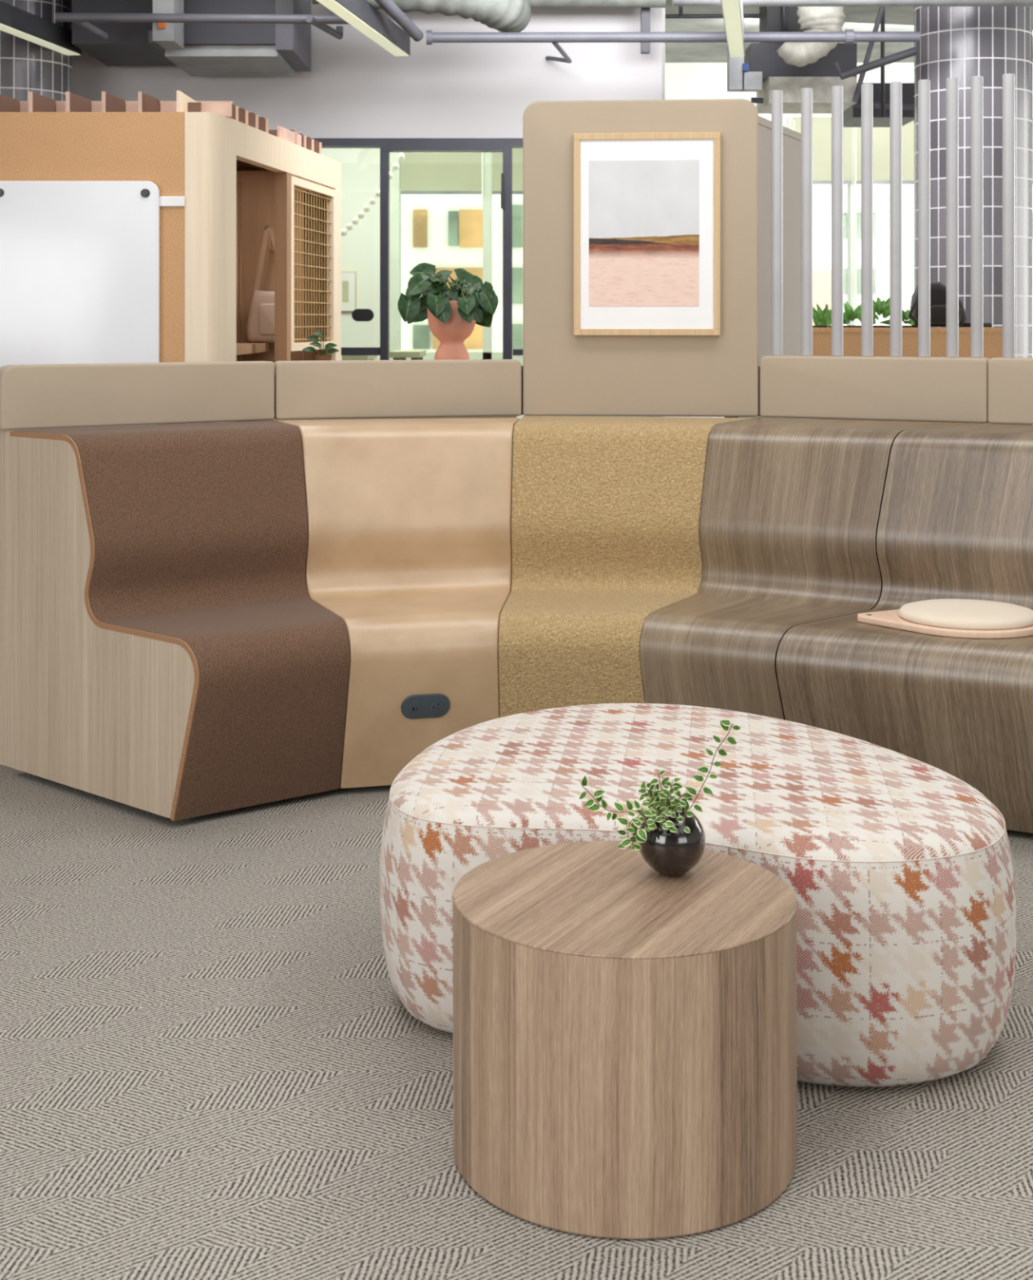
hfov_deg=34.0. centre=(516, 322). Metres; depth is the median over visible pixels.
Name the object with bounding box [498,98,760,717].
module
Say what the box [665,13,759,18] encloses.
ceiling pipe
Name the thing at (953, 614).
cushion
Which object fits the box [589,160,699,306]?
print
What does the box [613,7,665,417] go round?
wall
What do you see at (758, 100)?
ceiling pipe
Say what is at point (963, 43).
tiled column
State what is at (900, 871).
ottoman
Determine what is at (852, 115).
duct
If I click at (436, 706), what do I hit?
socket
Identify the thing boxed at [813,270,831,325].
building
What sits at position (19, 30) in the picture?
diffuser
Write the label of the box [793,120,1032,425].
wall
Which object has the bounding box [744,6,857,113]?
handler
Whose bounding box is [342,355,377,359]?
table
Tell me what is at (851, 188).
window
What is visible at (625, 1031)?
side table
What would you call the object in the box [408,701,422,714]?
socket
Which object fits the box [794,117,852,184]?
roller blind
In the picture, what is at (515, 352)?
trim
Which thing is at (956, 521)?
module
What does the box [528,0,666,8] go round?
duct
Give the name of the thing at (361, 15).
linear pendant
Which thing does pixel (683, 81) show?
wall
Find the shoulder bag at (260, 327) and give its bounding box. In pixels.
[246,226,275,342]
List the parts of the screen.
post, post, post, post, post, post, post, post, post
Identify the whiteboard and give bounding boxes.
[0,181,185,430]
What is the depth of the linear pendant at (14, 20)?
8.42 m
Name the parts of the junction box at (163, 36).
knob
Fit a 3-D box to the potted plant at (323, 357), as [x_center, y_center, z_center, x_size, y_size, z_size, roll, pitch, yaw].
[-0.809,0.110,7.000,0.157,0.151,0.072,0,0,0]
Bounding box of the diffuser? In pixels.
[0,23,79,55]
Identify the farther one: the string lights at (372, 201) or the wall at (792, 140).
the string lights at (372, 201)
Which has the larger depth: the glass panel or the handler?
the glass panel
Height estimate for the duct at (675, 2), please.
0.113 m
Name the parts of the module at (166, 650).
panel, panel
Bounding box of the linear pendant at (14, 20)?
[0,0,81,55]
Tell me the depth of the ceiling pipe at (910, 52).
8.98 m
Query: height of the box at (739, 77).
0.252 m
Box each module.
[0,360,350,821]
[274,359,523,788]
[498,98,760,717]
[640,355,990,719]
[776,357,1032,833]
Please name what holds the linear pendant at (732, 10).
hanging from the ceiling
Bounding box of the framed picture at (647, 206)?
[573,132,720,335]
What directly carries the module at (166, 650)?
on the floor
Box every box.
[148,0,183,52]
[727,45,762,91]
[813,327,1003,424]
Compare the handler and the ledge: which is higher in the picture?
the handler
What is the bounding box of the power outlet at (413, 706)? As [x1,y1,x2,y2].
[400,693,450,719]
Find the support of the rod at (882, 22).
hanging from the ceiling
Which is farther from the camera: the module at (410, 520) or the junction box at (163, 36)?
the junction box at (163, 36)
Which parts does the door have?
handle, pane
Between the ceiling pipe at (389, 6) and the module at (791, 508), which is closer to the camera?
the module at (791, 508)
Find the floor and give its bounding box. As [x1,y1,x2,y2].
[0,764,1032,1279]
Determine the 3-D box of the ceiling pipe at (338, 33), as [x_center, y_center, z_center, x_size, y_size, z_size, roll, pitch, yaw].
[-0.932,-1.439,8.233,0.036,0.064,0.385,0,0,17]
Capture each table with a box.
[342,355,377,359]
[390,349,426,359]
[453,840,797,1239]
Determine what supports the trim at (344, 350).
attached to the wall at (354, 87)
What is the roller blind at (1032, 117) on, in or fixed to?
attached to the wall at (683, 81)
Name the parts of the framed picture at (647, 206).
frame rail, frame rail, frame rail, frame rail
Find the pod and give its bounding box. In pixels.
[0,90,341,424]
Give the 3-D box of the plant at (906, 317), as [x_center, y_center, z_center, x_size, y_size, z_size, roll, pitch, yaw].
[1.792,-0.034,7.814,0.230,0.115,0.151,0,0,0]
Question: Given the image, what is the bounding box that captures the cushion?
[898,598,1032,630]
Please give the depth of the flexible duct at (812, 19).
8.83 m
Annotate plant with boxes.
[302,330,339,360]
[397,262,498,359]
[813,302,831,327]
[831,300,875,327]
[873,297,890,327]
[878,309,918,327]
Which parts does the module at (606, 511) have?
tall panel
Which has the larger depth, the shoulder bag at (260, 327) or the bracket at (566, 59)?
the bracket at (566, 59)
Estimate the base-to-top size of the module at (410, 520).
1.222 m
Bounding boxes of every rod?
[679,6,683,17]
[782,6,786,31]
[880,9,884,117]
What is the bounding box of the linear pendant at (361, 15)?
[316,0,410,56]
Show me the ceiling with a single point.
(859, 19)
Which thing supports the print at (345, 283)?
attached to the wall picture at (348, 279)
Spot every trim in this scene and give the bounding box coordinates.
[311,137,523,148]
[341,346,380,355]
[512,349,523,355]
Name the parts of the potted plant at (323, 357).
pot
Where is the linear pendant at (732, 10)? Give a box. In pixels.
[720,0,745,57]
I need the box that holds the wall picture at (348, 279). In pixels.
[341,271,355,311]
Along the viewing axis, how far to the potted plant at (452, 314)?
7.00 m
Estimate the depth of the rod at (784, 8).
9.54 m
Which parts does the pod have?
cork panel, fin rail, corner post, fin rail, locker seat, divider post, header rail, fin rail, door, post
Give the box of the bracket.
[640,7,650,53]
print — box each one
[342,280,348,302]
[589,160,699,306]
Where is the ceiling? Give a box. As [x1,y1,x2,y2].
[665,0,1032,62]
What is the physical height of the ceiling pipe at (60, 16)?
0.054 m
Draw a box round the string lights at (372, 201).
[341,152,404,235]
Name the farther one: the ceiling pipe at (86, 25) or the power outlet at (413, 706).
the ceiling pipe at (86, 25)
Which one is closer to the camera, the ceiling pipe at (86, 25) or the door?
the ceiling pipe at (86, 25)
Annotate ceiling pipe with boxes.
[55,12,350,24]
[73,22,107,39]
[306,15,343,39]
[374,0,423,41]
[426,29,920,44]
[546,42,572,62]
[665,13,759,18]
[751,97,914,110]
[832,47,916,79]
[852,6,885,102]
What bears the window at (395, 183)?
in the glass panel
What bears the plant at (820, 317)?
on the planter box at (822, 336)
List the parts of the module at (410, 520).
panel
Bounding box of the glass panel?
[321,148,613,419]
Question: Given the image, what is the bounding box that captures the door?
[351,146,512,359]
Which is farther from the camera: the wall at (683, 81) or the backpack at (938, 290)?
the wall at (683, 81)
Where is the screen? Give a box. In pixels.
[771,73,1015,357]
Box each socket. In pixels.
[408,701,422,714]
[430,700,443,712]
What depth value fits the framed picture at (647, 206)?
5.76 m
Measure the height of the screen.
0.902 m
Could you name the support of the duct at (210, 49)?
hanging from the ceiling
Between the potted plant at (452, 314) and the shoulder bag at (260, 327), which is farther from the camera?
the shoulder bag at (260, 327)
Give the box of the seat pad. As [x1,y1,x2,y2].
[857,598,1032,638]
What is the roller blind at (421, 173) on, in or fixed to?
attached to the window at (395, 183)
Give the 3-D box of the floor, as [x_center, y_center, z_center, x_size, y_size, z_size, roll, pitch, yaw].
[0.000,1.375,5.000,14.000,0.050,22.000,0,0,0]
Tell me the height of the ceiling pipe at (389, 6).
0.197 m
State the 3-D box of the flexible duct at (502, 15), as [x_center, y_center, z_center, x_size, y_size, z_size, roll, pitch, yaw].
[-0.469,-1.624,8.492,1.088,0.300,0.441,0,0,0]
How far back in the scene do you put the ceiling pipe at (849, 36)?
8.47 m
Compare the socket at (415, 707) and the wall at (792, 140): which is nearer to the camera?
the socket at (415, 707)
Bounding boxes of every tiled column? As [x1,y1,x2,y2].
[0,0,72,101]
[914,6,1032,425]
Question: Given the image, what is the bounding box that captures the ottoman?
[379,702,1017,1087]
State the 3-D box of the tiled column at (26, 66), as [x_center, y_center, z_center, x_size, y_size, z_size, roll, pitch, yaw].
[-2.682,-0.325,9.000,0.610,3.349,0.610,0,0,0]
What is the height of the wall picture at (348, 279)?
0.305 m
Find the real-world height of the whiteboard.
1.126 m
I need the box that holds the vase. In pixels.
[638,807,706,876]
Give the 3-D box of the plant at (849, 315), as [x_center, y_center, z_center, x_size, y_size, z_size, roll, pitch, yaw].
[1.564,-0.040,7.813,0.218,0.126,0.137,0,0,0]
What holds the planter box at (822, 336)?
on the floor
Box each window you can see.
[390,152,523,365]
[788,116,855,325]
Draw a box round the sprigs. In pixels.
[579,719,740,850]
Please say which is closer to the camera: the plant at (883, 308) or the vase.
the vase
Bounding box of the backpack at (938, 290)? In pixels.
[908,281,992,327]
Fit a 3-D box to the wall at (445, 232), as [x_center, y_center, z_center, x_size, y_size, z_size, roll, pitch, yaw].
[-0.626,2.850,32.960,4.032,21.000,6.080,0,0,0]
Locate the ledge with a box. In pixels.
[271,416,516,421]
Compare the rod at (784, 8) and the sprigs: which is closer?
the sprigs
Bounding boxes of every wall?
[72,0,662,137]
[400,152,523,351]
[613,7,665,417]
[665,62,1032,417]
[724,115,805,418]
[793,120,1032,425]
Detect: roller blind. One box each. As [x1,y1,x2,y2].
[400,152,482,194]
[492,148,523,194]
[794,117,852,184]
[856,120,914,184]
[1032,117,1032,184]
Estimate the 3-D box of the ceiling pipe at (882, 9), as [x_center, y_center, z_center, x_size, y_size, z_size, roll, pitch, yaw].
[1.944,-1.495,9.300,0.190,0.568,0.028,0,0,0]
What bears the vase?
on the side table at (625, 1031)
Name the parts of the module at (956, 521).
panel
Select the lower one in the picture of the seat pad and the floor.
the floor
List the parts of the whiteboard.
magnet knob, magnet knob, hanging rail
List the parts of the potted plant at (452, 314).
pot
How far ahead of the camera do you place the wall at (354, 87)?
9.50 m
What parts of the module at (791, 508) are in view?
panel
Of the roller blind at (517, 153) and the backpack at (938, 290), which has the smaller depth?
the backpack at (938, 290)
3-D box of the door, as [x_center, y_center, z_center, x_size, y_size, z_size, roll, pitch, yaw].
[-0.475,0.180,9.518,0.902,2.340,0.125,0,0,0]
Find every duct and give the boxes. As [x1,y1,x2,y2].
[71,0,311,75]
[311,0,531,31]
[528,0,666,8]
[672,0,1032,6]
[777,6,846,66]
[843,83,914,127]
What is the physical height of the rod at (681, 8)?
0.274 m
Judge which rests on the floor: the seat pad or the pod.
the pod
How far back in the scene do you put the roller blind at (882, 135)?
12.93 m

